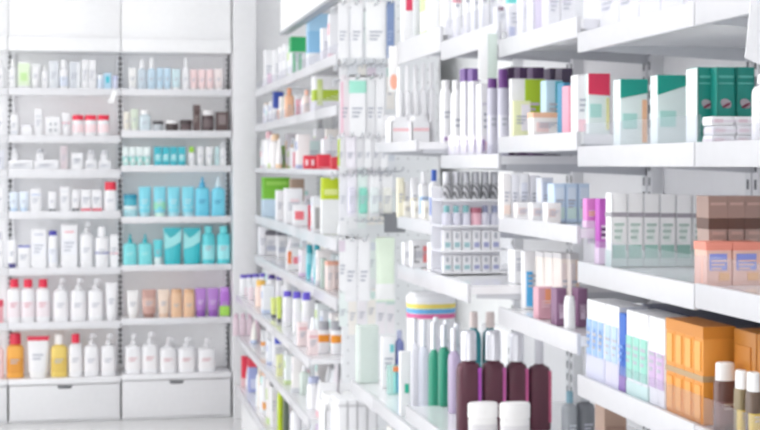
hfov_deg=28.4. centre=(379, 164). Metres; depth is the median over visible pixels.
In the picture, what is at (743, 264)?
print
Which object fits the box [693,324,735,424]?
carton
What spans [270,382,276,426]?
carton
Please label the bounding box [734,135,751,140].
carton
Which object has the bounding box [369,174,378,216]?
pack
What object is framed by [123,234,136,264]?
bottle
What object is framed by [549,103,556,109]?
print
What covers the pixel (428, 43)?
shelving unit
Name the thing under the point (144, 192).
tube
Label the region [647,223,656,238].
print
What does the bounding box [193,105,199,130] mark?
carton
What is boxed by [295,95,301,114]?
carton
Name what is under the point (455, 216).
bottle
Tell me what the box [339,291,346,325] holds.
pack
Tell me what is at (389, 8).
pack
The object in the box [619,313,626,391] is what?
carton
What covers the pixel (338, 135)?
pack
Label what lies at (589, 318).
carton
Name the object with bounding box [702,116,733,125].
carton
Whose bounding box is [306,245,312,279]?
bottle
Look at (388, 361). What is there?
print
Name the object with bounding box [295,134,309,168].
carton
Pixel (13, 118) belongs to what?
carton
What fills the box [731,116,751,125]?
carton
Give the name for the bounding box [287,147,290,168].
carton
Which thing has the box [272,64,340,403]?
shelving unit
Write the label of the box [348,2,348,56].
pack
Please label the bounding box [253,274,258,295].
bottle
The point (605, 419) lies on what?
carton
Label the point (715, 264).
print
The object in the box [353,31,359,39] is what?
print
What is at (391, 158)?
pack
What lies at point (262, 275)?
bottle
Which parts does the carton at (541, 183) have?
panel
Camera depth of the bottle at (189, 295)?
9.20 m
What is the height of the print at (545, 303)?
0.015 m
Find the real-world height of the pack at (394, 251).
0.156 m
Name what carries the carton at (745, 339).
on the shelving unit at (739, 301)
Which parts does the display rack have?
hook plate, hook plate, hook plate, hook plate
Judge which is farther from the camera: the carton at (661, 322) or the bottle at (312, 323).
the bottle at (312, 323)
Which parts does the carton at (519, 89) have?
panel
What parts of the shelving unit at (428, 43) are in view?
price rail, shelf, price rail, price rail, price rail, price rail, shelf, shelf, shelf, panel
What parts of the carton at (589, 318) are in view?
panel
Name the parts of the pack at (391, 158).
header panel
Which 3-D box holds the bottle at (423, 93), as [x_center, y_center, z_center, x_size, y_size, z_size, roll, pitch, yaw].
[0.136,-0.192,4.712,0.023,0.254,0.040,0,0,-11]
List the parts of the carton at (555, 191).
panel, panel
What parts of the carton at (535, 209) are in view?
panel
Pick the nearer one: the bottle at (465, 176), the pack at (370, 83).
the bottle at (465, 176)
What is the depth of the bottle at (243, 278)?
8.80 m
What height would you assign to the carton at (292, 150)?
0.108 m
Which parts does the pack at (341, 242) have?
header panel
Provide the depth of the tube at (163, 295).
9.18 m
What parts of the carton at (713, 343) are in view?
panel, panel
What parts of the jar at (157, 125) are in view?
lid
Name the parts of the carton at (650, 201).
panel, panel, panel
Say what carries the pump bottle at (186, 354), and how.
on the shelving unit at (168, 32)
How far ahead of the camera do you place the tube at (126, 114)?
9.13 m
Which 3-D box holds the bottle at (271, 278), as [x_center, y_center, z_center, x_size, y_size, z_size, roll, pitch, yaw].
[-0.608,0.691,8.410,0.044,0.152,0.033,0,0,-11]
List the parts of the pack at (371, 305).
header panel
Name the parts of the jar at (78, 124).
lid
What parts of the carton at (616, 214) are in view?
panel, panel, panel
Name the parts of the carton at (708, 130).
panel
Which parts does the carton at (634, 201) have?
panel, panel, panel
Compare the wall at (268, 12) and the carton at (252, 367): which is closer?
the carton at (252, 367)
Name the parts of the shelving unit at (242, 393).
price rail, price rail, price rail, shelf, shelf, price rail, price rail, price rail, price rail, price rail, shelf, shelf, shelf, shelf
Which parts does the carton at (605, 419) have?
panel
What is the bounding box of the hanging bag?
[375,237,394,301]
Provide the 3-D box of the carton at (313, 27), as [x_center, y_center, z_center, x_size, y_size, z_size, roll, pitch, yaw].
[-0.283,-0.573,7.050,0.116,0.269,0.081,0,0,-11]
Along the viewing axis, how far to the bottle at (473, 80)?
3.89 m
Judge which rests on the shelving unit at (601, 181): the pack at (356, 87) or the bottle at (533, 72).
the bottle at (533, 72)
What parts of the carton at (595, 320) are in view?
panel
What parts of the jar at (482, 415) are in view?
lid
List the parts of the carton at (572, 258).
panel, panel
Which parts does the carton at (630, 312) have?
panel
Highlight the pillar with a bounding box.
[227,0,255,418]
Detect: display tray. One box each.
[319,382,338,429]
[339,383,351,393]
[385,115,408,141]
[405,114,430,141]
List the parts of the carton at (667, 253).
panel, panel, panel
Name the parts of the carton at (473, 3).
panel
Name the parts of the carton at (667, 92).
panel, slanted panel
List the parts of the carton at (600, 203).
panel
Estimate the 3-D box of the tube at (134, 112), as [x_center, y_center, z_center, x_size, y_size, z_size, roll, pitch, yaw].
[-1.497,-0.274,9.149,0.045,0.136,0.032,0,0,-11]
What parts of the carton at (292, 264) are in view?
panel, panel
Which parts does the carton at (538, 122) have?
panel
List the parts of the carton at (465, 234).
panel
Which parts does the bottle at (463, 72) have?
panel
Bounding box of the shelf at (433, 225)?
[432,224,498,226]
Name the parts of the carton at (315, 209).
panel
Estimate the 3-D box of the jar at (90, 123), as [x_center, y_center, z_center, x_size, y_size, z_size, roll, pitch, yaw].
[-1.757,-0.238,9.108,0.069,0.130,0.052,0,0,-11]
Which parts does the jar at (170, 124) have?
lid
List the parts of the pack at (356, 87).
header panel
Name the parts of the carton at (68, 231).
panel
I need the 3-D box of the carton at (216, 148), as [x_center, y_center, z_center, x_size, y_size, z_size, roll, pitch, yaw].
[-1.004,-0.053,9.235,0.024,0.117,0.021,0,0,-11]
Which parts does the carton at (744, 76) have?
panel, panel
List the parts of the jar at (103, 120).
lid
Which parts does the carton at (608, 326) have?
panel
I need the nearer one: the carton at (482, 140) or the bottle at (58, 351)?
the carton at (482, 140)
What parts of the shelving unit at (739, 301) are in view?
price rail, price rail, price rail, price rail, shelf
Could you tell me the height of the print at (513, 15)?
0.024 m
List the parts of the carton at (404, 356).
panel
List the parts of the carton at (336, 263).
panel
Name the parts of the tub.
lid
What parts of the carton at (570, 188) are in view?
panel, panel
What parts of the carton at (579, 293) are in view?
panel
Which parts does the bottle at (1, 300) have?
lid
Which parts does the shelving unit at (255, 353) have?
price rail, price rail, price rail, shelf, shelf, price rail, price rail, price rail, price rail, price rail, shelf, shelf, shelf, shelf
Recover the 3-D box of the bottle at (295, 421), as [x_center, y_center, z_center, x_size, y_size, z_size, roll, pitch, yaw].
[-0.381,1.194,6.820,0.053,0.217,0.060,0,0,-11]
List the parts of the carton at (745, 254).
panel, panel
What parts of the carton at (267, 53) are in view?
panel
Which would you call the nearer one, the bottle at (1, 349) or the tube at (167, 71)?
the bottle at (1, 349)
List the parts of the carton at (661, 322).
panel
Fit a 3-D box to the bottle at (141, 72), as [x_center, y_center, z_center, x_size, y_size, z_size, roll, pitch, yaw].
[-1.452,-0.549,9.159,0.049,0.184,0.039,0,0,-11]
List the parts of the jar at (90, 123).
lid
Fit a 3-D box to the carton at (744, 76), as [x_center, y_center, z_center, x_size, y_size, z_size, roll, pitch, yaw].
[0.590,-0.096,2.460,0.034,0.126,0.048,0,0,-11]
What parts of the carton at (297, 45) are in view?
panel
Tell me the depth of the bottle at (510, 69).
3.95 m
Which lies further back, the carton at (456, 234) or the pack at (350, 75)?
the pack at (350, 75)
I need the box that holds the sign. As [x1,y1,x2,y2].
[478,30,499,79]
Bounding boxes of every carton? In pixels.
[0,112,3,134]
[0,150,3,168]
[0,188,3,210]
[9,160,33,168]
[10,115,17,134]
[18,62,29,87]
[18,245,29,267]
[20,124,32,134]
[31,189,40,210]
[31,228,46,267]
[34,160,58,168]
[35,109,42,134]
[46,117,59,134]
[49,61,57,87]
[60,146,66,168]
[60,187,68,210]
[61,224,76,266]
[69,62,79,87]
[71,153,82,168]
[81,60,87,87]
[81,190,90,210]
[85,160,96,168]
[88,60,95,87]
[92,190,101,210]
[99,160,110,168]
[104,73,110,88]
[110,235,117,266]
[154,147,160,164]
[162,147,168,164]
[170,147,176,164]
[178,147,184,164]
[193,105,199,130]
[215,112,227,130]
[215,147,218,164]
[241,356,247,386]
[247,357,257,391]
[258,226,266,255]
[258,369,261,406]
[261,140,264,167]
[261,177,289,216]
[261,285,273,313]
[262,373,266,415]
[264,50,272,85]
[264,104,268,122]
[265,107,268,121]
[265,269,268,284]
[266,230,275,255]
[266,331,271,358]
[266,340,271,364]
[266,379,277,423]
[269,101,272,120]
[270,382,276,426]
[272,50,278,81]
[272,335,283,366]
[273,92,283,119]
[275,190,283,220]
[276,231,287,257]
[276,354,282,375]
[278,46,282,79]
[279,97,284,118]
[281,146,284,168]
[281,285,283,309]
[282,44,288,77]
[284,188,302,223]
[284,354,294,384]
[285,134,296,168]
[286,247,304,270]
[287,46,288,74]
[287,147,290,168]
[288,235,299,246]
[289,37,305,74]
[289,179,303,204]
[290,148,295,168]
[291,138,295,147]
[291,356,303,392]
[292,285,296,311]
[293,205,310,225]
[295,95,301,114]
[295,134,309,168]
[297,322,307,345]
[298,250,306,276]
[300,239,306,249]
[301,299,315,319]
[302,421,309,429]
[303,155,316,168]
[304,195,314,204]
[306,14,328,66]
[307,329,317,354]
[309,365,314,375]
[310,138,321,154]
[310,197,320,211]
[311,76,338,110]
[311,205,319,231]
[313,128,326,138]
[315,250,330,284]
[315,303,329,329]
[315,364,330,382]
[317,154,330,168]
[320,28,327,59]
[320,178,338,234]
[320,258,325,286]
[320,310,335,320]
[321,139,337,156]
[324,129,338,138]
[325,245,338,253]
[325,261,333,290]
[327,14,337,56]
[328,312,338,333]
[330,157,338,169]
[331,254,338,260]
[331,394,347,429]
[333,261,338,288]
[341,394,357,429]
[350,394,366,429]
[355,324,378,383]
[367,407,376,429]
[381,336,394,388]
[396,178,403,216]
[399,350,410,415]
[401,0,412,40]
[402,242,408,265]
[403,201,410,216]
[409,240,429,267]
[411,200,417,218]
[413,0,419,36]
[420,0,440,33]
[421,200,428,220]
[427,242,430,268]
[441,136,447,141]
[441,230,451,249]
[441,255,451,271]
[448,136,450,154]
[451,230,460,249]
[451,255,460,271]
[456,136,459,154]
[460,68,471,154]
[460,230,470,249]
[460,255,470,270]
[463,136,467,154]
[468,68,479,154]
[470,0,477,31]
[470,136,475,153]
[470,230,480,249]
[470,255,480,270]
[476,84,487,153]
[478,0,488,28]
[478,136,486,153]
[479,230,489,249]
[480,255,489,270]
[489,0,496,24]
[489,230,499,249]
[489,255,499,270]
[493,6,505,23]
[498,174,510,218]
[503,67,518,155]
[506,0,516,37]
[508,249,521,282]
[509,79,544,135]
[511,101,530,135]
[511,175,518,217]
[513,202,527,218]
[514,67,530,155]
[514,174,528,201]
[517,0,525,33]
[521,250,537,308]
[526,0,534,31]
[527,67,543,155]
[527,112,556,134]
[528,202,542,220]
[529,176,540,201]
[533,286,550,318]
[535,0,541,28]
[535,251,543,285]
[536,177,552,201]
[541,80,562,111]
[542,0,559,26]
[543,202,560,222]
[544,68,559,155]
[544,251,553,286]
[547,183,564,222]
[551,287,565,325]
[553,252,566,295]
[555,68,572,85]
[557,83,569,132]
[560,0,574,20]
[562,86,570,132]
[562,183,576,222]
[562,252,578,295]
[571,75,585,133]
[572,287,586,326]
[574,183,588,222]
[582,198,594,227]
[584,73,609,133]
[586,298,619,377]
[592,300,623,380]
[595,198,605,263]
[595,404,625,429]
[598,301,631,383]
[600,0,618,26]
[605,193,626,266]
[605,303,638,386]
[612,305,648,389]
[613,79,647,144]
[619,0,638,21]
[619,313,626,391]
[626,193,642,266]
[626,309,662,395]
[633,311,670,398]
[640,313,678,401]
[643,194,658,266]
[649,315,686,405]
[650,75,685,143]
[657,318,666,408]
[659,194,675,266]
[661,0,683,9]
[666,317,703,412]
[675,194,691,266]
[675,319,711,416]
[684,0,697,3]
[684,321,723,420]
[686,67,713,141]
[691,195,703,265]
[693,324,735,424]
[694,240,731,285]
[696,195,727,240]
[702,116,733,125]
[702,135,734,141]
[703,126,735,134]
[710,67,734,135]
[712,319,759,323]
[723,195,744,240]
[728,240,759,284]
[728,324,759,327]
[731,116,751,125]
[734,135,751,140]
[734,328,759,371]
[735,67,753,116]
[735,126,751,134]
[740,195,759,241]
[757,334,759,372]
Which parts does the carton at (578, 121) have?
panel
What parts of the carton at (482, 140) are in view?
panel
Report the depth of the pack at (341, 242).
5.76 m
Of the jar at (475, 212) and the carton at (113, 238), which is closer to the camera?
the jar at (475, 212)
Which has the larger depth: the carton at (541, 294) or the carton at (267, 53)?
the carton at (267, 53)
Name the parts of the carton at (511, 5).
panel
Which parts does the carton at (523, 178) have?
panel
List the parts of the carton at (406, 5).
panel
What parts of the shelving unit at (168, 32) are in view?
shelf, shelf, shelf, drawer, counter shelf, price rail, price rail, price rail, price rail, price rail, price rail, header panel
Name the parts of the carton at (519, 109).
panel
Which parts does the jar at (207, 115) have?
lid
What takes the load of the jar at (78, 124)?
on the shelving unit at (41, 32)
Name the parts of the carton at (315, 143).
panel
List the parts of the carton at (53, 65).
panel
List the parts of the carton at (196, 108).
panel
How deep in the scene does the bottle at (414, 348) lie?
4.52 m
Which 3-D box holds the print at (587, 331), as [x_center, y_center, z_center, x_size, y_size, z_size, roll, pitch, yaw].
[0.414,0.346,2.980,0.001,0.033,0.022,0,0,-11]
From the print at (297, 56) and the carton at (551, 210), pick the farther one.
the print at (297, 56)
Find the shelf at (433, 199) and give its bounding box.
[432,198,497,200]
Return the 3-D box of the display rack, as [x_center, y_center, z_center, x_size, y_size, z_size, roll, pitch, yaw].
[0.043,0.275,5.737,0.437,2.550,0.350,0,0,-11]
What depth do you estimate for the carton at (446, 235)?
3.93 m
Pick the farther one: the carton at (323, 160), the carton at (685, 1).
the carton at (323, 160)
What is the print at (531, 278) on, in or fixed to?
attached to the carton at (528, 258)
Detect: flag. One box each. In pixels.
[389,46,398,91]
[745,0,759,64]
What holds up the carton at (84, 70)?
on the shelving unit at (41, 32)
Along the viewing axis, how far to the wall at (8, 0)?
9.38 m
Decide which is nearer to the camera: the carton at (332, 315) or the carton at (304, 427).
the carton at (332, 315)
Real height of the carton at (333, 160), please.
0.056 m
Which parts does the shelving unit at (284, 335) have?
price rail, price rail, shelf, price rail, price rail, price rail, price rail, price rail, shelf, shelf, shelf, shelf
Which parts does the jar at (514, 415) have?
lid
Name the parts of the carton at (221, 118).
panel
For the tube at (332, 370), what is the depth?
6.46 m
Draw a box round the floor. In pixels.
[0,413,242,429]
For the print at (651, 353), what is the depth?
2.65 m
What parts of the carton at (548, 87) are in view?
panel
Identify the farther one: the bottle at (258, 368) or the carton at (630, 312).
the bottle at (258, 368)
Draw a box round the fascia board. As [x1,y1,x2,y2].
[279,0,340,34]
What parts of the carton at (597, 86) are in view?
panel, slanted panel, panel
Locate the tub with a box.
[406,290,455,352]
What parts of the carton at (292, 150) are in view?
panel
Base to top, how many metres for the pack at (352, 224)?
0.144 m
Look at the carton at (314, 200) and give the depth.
6.77 m
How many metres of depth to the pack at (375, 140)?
5.63 m
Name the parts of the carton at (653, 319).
panel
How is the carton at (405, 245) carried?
on the shelving unit at (428, 43)
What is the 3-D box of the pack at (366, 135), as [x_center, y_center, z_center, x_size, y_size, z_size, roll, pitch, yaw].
[-0.043,-0.051,5.643,0.025,0.119,0.004,0,0,-11]
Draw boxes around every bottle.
[0,60,4,87]
[0,232,3,267]
[0,299,3,322]
[0,339,3,378]
[6,333,23,377]
[7,279,20,322]
[9,60,15,87]
[11,149,17,159]
[21,279,34,321]
[36,149,44,159]
[36,279,49,321]
[42,66,47,87]
[48,231,56,267]
[51,333,66,376]
[53,278,67,321]
[60,60,67,87]
[69,333,81,376]
[71,278,85,320]
[80,222,92,266]
[84,334,98,375]
[87,150,94,159]
[88,278,102,320]
[95,227,108,266]
[101,150,107,159]
[101,334,115,375]
[104,182,116,210]
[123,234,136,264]
[125,334,140,373]
[138,60,145,88]
[138,234,151,264]
[139,110,150,129]
[142,332,157,372]
[148,58,155,88]
[159,337,176,372]
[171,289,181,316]
[178,337,194,371]
[182,58,188,88]
[183,289,194,316]
[188,147,194,164]
[195,177,208,215]
[198,338,214,371]
[202,226,214,263]
[211,177,224,215]
[217,226,229,263]
[219,143,225,164]
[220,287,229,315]
[233,313,238,335]
[240,275,246,295]
[240,313,245,335]
[246,274,252,295]
[247,313,252,335]
[248,284,253,299]
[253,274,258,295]
[255,280,265,306]
[255,319,259,341]
[256,368,258,405]
[259,273,264,279]
[259,376,261,411]
[264,131,271,167]
[268,274,275,297]
[270,134,278,167]
[276,276,283,307]
[277,392,282,429]
[283,291,291,325]
[283,398,288,429]
[284,280,291,295]
[285,88,293,116]
[290,410,301,429]
[293,291,301,333]
[300,365,308,394]
[302,292,310,328]
[303,90,309,112]
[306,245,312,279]
[307,376,318,409]
[313,245,319,283]
[318,321,329,352]
[330,321,340,354]
[395,330,403,364]
[396,67,402,116]
[404,66,410,116]
[409,318,418,405]
[412,65,418,114]
[418,172,428,218]
[418,320,428,405]
[419,63,426,116]
[427,62,434,141]
[428,322,438,405]
[429,170,438,220]
[433,317,440,351]
[438,325,449,406]
[440,80,450,141]
[441,0,452,27]
[442,172,450,198]
[442,205,450,224]
[443,320,450,351]
[448,327,460,413]
[450,80,459,154]
[451,172,460,198]
[451,205,460,224]
[454,323,461,361]
[456,330,481,429]
[461,172,469,198]
[461,205,470,224]
[469,311,480,367]
[471,172,479,198]
[480,172,488,198]
[481,205,489,224]
[481,330,505,429]
[482,311,494,363]
[487,78,497,153]
[490,172,498,198]
[490,205,498,224]
[497,69,508,155]
[506,332,528,401]
[529,339,551,429]
[561,391,577,429]
[564,296,574,328]
[576,397,594,429]
[713,361,734,429]
[734,369,746,429]
[745,371,759,429]
[752,74,759,139]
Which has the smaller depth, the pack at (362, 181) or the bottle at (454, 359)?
the bottle at (454, 359)
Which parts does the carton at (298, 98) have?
panel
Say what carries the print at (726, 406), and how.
attached to the bottle at (724, 382)
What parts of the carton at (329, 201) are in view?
panel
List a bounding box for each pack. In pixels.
[338,2,347,57]
[338,135,344,166]
[338,136,343,167]
[339,67,346,105]
[339,110,345,150]
[339,151,346,191]
[339,188,346,234]
[339,236,346,290]
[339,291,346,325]
[340,173,346,215]
[340,174,345,216]
[341,76,348,136]
[345,238,355,301]
[346,136,354,167]
[346,237,356,300]
[347,174,355,216]
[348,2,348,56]
[348,64,356,74]
[348,153,356,190]
[348,191,356,228]
[348,301,356,334]
[349,11,350,53]
[349,76,364,136]
[350,75,365,135]
[351,2,361,57]
[355,2,362,56]
[355,137,355,166]
[357,137,362,167]
[358,64,365,78]
[358,149,365,176]
[358,174,367,216]
[358,217,365,228]
[358,241,364,288]
[358,293,365,323]
[359,237,369,300]
[359,238,368,301]
[363,11,365,43]
[363,137,363,166]
[365,136,370,167]
[366,2,385,57]
[366,135,371,166]
[367,1,386,56]
[367,63,375,75]
[367,76,374,136]
[367,154,375,193]
[367,192,375,224]
[367,288,375,323]
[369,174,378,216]
[370,76,375,135]
[370,239,375,278]
[373,137,378,167]
[376,76,383,136]
[377,64,384,79]
[377,154,384,195]
[377,193,383,223]
[377,301,384,333]
[378,75,384,134]
[381,136,386,167]
[382,174,391,216]
[386,64,394,108]
[386,155,394,191]
[386,301,394,333]
[387,2,392,57]
[387,365,398,394]
[389,2,393,45]
[392,192,394,211]
[394,5,394,45]
[394,251,394,283]
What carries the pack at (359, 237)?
hanging from the display rack
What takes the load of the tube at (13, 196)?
on the shelving unit at (41, 32)
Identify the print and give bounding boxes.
[32,354,42,359]
[34,245,43,252]
[64,242,73,250]
[294,53,302,60]
[347,271,354,280]
[352,107,362,116]
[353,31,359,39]
[361,271,367,280]
[370,31,381,39]
[385,358,392,368]
[390,74,396,88]
[416,252,426,257]
[511,13,516,22]
[517,116,526,123]
[528,275,535,286]
[539,122,556,127]
[542,300,550,306]
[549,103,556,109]
[551,1,557,10]
[564,0,572,9]
[568,199,575,207]
[580,99,585,110]
[586,330,589,347]
[592,332,595,349]
[598,334,601,351]
[602,0,610,10]
[605,337,609,354]
[612,339,615,356]
[614,223,623,238]
[619,344,622,361]
[626,344,630,361]
[631,223,640,238]
[633,346,637,364]
[640,348,644,367]
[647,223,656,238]
[649,351,653,370]
[657,354,661,373]
[663,224,672,238]
[679,224,688,238]
[711,260,727,268]
[713,231,724,240]
[724,404,733,409]
[732,231,741,240]
[739,260,756,268]
[749,231,759,240]
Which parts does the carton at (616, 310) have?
panel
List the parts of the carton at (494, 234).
panel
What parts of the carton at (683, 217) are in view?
panel, panel, panel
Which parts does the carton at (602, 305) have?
panel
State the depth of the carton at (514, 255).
3.64 m
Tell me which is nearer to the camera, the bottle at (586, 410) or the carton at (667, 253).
the carton at (667, 253)
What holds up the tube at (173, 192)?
on the shelving unit at (168, 32)
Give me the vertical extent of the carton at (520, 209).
0.039 m
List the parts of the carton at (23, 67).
panel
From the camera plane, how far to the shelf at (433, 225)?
3.93 m
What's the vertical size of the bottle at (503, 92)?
0.211 m
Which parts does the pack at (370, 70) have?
header panel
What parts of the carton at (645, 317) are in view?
panel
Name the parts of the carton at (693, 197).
panel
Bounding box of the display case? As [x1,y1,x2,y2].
[431,186,507,273]
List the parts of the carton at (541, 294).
panel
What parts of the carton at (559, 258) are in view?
panel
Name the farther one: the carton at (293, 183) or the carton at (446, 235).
the carton at (293, 183)
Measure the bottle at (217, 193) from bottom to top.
0.243 m
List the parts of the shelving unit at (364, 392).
price rail, shelf, panel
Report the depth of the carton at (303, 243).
8.02 m
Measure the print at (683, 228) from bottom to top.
0.029 m
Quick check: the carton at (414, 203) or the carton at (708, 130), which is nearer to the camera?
the carton at (708, 130)
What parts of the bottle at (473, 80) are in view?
panel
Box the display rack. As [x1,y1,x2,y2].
[328,0,437,429]
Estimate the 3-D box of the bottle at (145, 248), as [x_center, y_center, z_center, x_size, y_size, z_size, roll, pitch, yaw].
[-1.436,0.515,9.174,0.083,0.190,0.065,0,0,-11]
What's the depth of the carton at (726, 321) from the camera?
2.67 m
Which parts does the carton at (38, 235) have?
panel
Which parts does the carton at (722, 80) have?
panel, panel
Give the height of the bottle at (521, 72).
0.228 m
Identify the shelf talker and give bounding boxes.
[108,89,117,102]
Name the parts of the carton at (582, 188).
panel, panel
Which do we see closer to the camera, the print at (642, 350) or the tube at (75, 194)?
the print at (642, 350)
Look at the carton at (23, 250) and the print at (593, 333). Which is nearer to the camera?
the print at (593, 333)
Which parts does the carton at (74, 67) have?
panel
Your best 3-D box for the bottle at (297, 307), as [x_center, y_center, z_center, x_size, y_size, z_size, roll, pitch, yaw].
[-0.377,0.672,6.825,0.040,0.191,0.030,0,0,-11]
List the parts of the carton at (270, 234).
panel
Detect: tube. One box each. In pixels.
[8,240,16,267]
[9,192,17,210]
[19,192,27,210]
[27,336,48,377]
[31,64,39,87]
[48,192,55,210]
[62,113,69,134]
[71,190,79,210]
[106,282,116,320]
[123,147,128,164]
[124,112,129,129]
[127,290,138,317]
[129,68,136,88]
[130,147,135,164]
[131,109,137,129]
[137,147,143,164]
[139,187,150,216]
[142,289,155,317]
[144,147,150,164]
[154,187,165,215]
[154,240,162,264]
[157,68,162,88]
[158,289,169,317]
[164,68,170,88]
[168,187,179,215]
[172,69,179,88]
[182,187,193,215]
[190,69,196,88]
[195,288,205,316]
[197,147,203,164]
[198,69,205,88]
[206,147,212,164]
[207,69,213,89]
[207,288,218,316]
[215,69,222,89]
[245,366,247,389]
[250,321,256,343]
[261,331,265,352]
[268,135,272,167]
[271,297,276,316]
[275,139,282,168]
[277,296,281,321]
[287,238,291,247]
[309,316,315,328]
[315,379,322,416]
[325,366,330,382]
[329,368,333,382]
[332,364,339,392]
[404,182,409,200]
[410,178,417,205]
[443,0,450,27]
[453,0,460,36]
[463,0,469,33]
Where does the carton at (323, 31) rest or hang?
on the shelving unit at (329, 298)
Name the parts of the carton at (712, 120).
panel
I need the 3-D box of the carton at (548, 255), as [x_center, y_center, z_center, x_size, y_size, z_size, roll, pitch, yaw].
[0.395,0.271,3.436,0.021,0.143,0.064,0,0,-11]
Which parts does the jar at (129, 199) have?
lid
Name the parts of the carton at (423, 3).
panel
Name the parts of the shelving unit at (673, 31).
price rail, price rail, price rail, price rail, shelf, shelf, shelf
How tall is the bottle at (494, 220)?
0.050 m
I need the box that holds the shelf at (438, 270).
[432,268,507,273]
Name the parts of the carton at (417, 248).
panel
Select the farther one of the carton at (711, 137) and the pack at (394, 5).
the pack at (394, 5)
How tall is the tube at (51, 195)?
0.118 m
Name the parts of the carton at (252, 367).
panel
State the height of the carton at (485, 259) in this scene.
0.041 m
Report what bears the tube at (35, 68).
on the shelving unit at (41, 32)
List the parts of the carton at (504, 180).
panel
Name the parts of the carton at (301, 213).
panel, panel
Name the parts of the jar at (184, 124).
lid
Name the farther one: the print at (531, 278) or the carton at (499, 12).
the carton at (499, 12)
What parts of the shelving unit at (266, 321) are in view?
price rail, price rail, price rail, shelf, shelf, price rail, price rail, price rail, price rail, price rail, shelf, shelf, shelf, shelf, shelf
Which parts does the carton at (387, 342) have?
panel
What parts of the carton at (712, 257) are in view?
panel, panel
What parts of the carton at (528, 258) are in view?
panel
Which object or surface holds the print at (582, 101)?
attached to the carton at (578, 121)
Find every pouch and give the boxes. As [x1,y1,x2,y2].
[164,228,180,264]
[183,228,200,263]
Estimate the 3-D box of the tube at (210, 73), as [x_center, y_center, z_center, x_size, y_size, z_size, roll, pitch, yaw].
[-1.046,-0.522,9.236,0.045,0.131,0.032,0,0,-11]
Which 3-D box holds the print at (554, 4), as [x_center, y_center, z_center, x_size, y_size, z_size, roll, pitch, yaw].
[0.378,-0.345,3.249,0.017,0.022,0.001,0,0,-11]
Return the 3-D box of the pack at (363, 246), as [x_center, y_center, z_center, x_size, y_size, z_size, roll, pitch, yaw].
[-0.059,0.391,5.604,0.040,0.239,0.004,0,0,-11]
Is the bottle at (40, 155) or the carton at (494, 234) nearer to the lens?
the carton at (494, 234)
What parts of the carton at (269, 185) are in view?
panel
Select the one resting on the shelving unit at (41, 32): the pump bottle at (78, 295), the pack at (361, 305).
the pump bottle at (78, 295)
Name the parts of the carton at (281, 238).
panel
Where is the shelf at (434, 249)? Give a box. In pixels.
[432,247,507,251]
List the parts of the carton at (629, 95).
panel, slanted panel, panel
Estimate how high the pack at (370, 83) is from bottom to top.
0.228 m
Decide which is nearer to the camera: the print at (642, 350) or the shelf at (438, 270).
the print at (642, 350)
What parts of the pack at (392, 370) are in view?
brush handle, brush handle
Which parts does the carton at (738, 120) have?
panel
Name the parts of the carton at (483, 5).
panel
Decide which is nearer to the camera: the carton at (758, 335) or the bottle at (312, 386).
the carton at (758, 335)
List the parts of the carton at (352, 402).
panel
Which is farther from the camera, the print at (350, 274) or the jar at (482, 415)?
the print at (350, 274)
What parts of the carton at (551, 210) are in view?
panel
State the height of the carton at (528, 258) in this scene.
0.138 m
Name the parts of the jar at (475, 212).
lid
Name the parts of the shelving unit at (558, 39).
price rail, price rail, price rail, price rail, shelf, shelf, shelf, shelf, panel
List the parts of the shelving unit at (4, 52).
panel, price rail, price rail, price rail, price rail, price rail, price rail, header panel, drawer, counter shelf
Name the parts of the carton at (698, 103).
panel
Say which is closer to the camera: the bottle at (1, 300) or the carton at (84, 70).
the bottle at (1, 300)
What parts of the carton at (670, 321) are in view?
panel, panel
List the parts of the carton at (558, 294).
panel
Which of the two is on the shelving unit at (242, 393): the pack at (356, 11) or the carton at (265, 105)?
the carton at (265, 105)
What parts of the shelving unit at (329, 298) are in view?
price rail, price rail, shelf, shelf, price rail, price rail, price rail, price rail, price rail, shelf, shelf, shelf, panel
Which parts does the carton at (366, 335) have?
panel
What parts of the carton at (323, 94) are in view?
panel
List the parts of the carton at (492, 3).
panel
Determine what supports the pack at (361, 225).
hanging from the display rack
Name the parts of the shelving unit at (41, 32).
shelf, price rail, price rail, price rail, price rail, price rail, price rail, drawer, counter shelf, header panel, shelf, shelf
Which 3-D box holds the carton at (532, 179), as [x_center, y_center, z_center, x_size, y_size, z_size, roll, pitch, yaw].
[0.363,0.076,3.565,0.026,0.101,0.048,0,0,-11]
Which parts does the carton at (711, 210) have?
panel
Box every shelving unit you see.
[0,0,9,423]
[8,0,120,423]
[120,0,230,420]
[236,85,332,429]
[246,79,338,429]
[258,72,340,429]
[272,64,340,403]
[289,53,439,427]
[351,323,510,410]
[372,26,569,429]
[405,0,646,429]
[499,16,752,429]
[578,1,759,429]
[695,0,759,429]
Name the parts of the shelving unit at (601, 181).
price rail, price rail, price rail, price rail, shelf, shelf, shelf, shelf, panel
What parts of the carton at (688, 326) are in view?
panel, panel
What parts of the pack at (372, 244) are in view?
header panel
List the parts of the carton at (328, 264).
panel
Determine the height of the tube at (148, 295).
0.171 m
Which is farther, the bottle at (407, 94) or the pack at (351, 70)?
the pack at (351, 70)
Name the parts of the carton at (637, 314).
panel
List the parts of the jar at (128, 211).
lid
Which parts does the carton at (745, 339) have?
panel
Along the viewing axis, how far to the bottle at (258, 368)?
8.11 m
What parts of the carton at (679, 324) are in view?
panel, panel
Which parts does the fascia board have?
panel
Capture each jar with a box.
[72,115,83,135]
[85,115,95,135]
[97,75,102,87]
[98,115,108,135]
[113,76,117,88]
[123,194,136,205]
[123,206,137,216]
[153,121,163,129]
[165,120,178,129]
[180,120,191,129]
[201,110,213,130]
[468,401,497,429]
[470,207,481,224]
[499,401,529,429]
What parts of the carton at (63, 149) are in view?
panel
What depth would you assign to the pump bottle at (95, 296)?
9.09 m
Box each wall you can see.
[8,0,10,238]
[256,0,316,333]
[440,0,510,344]

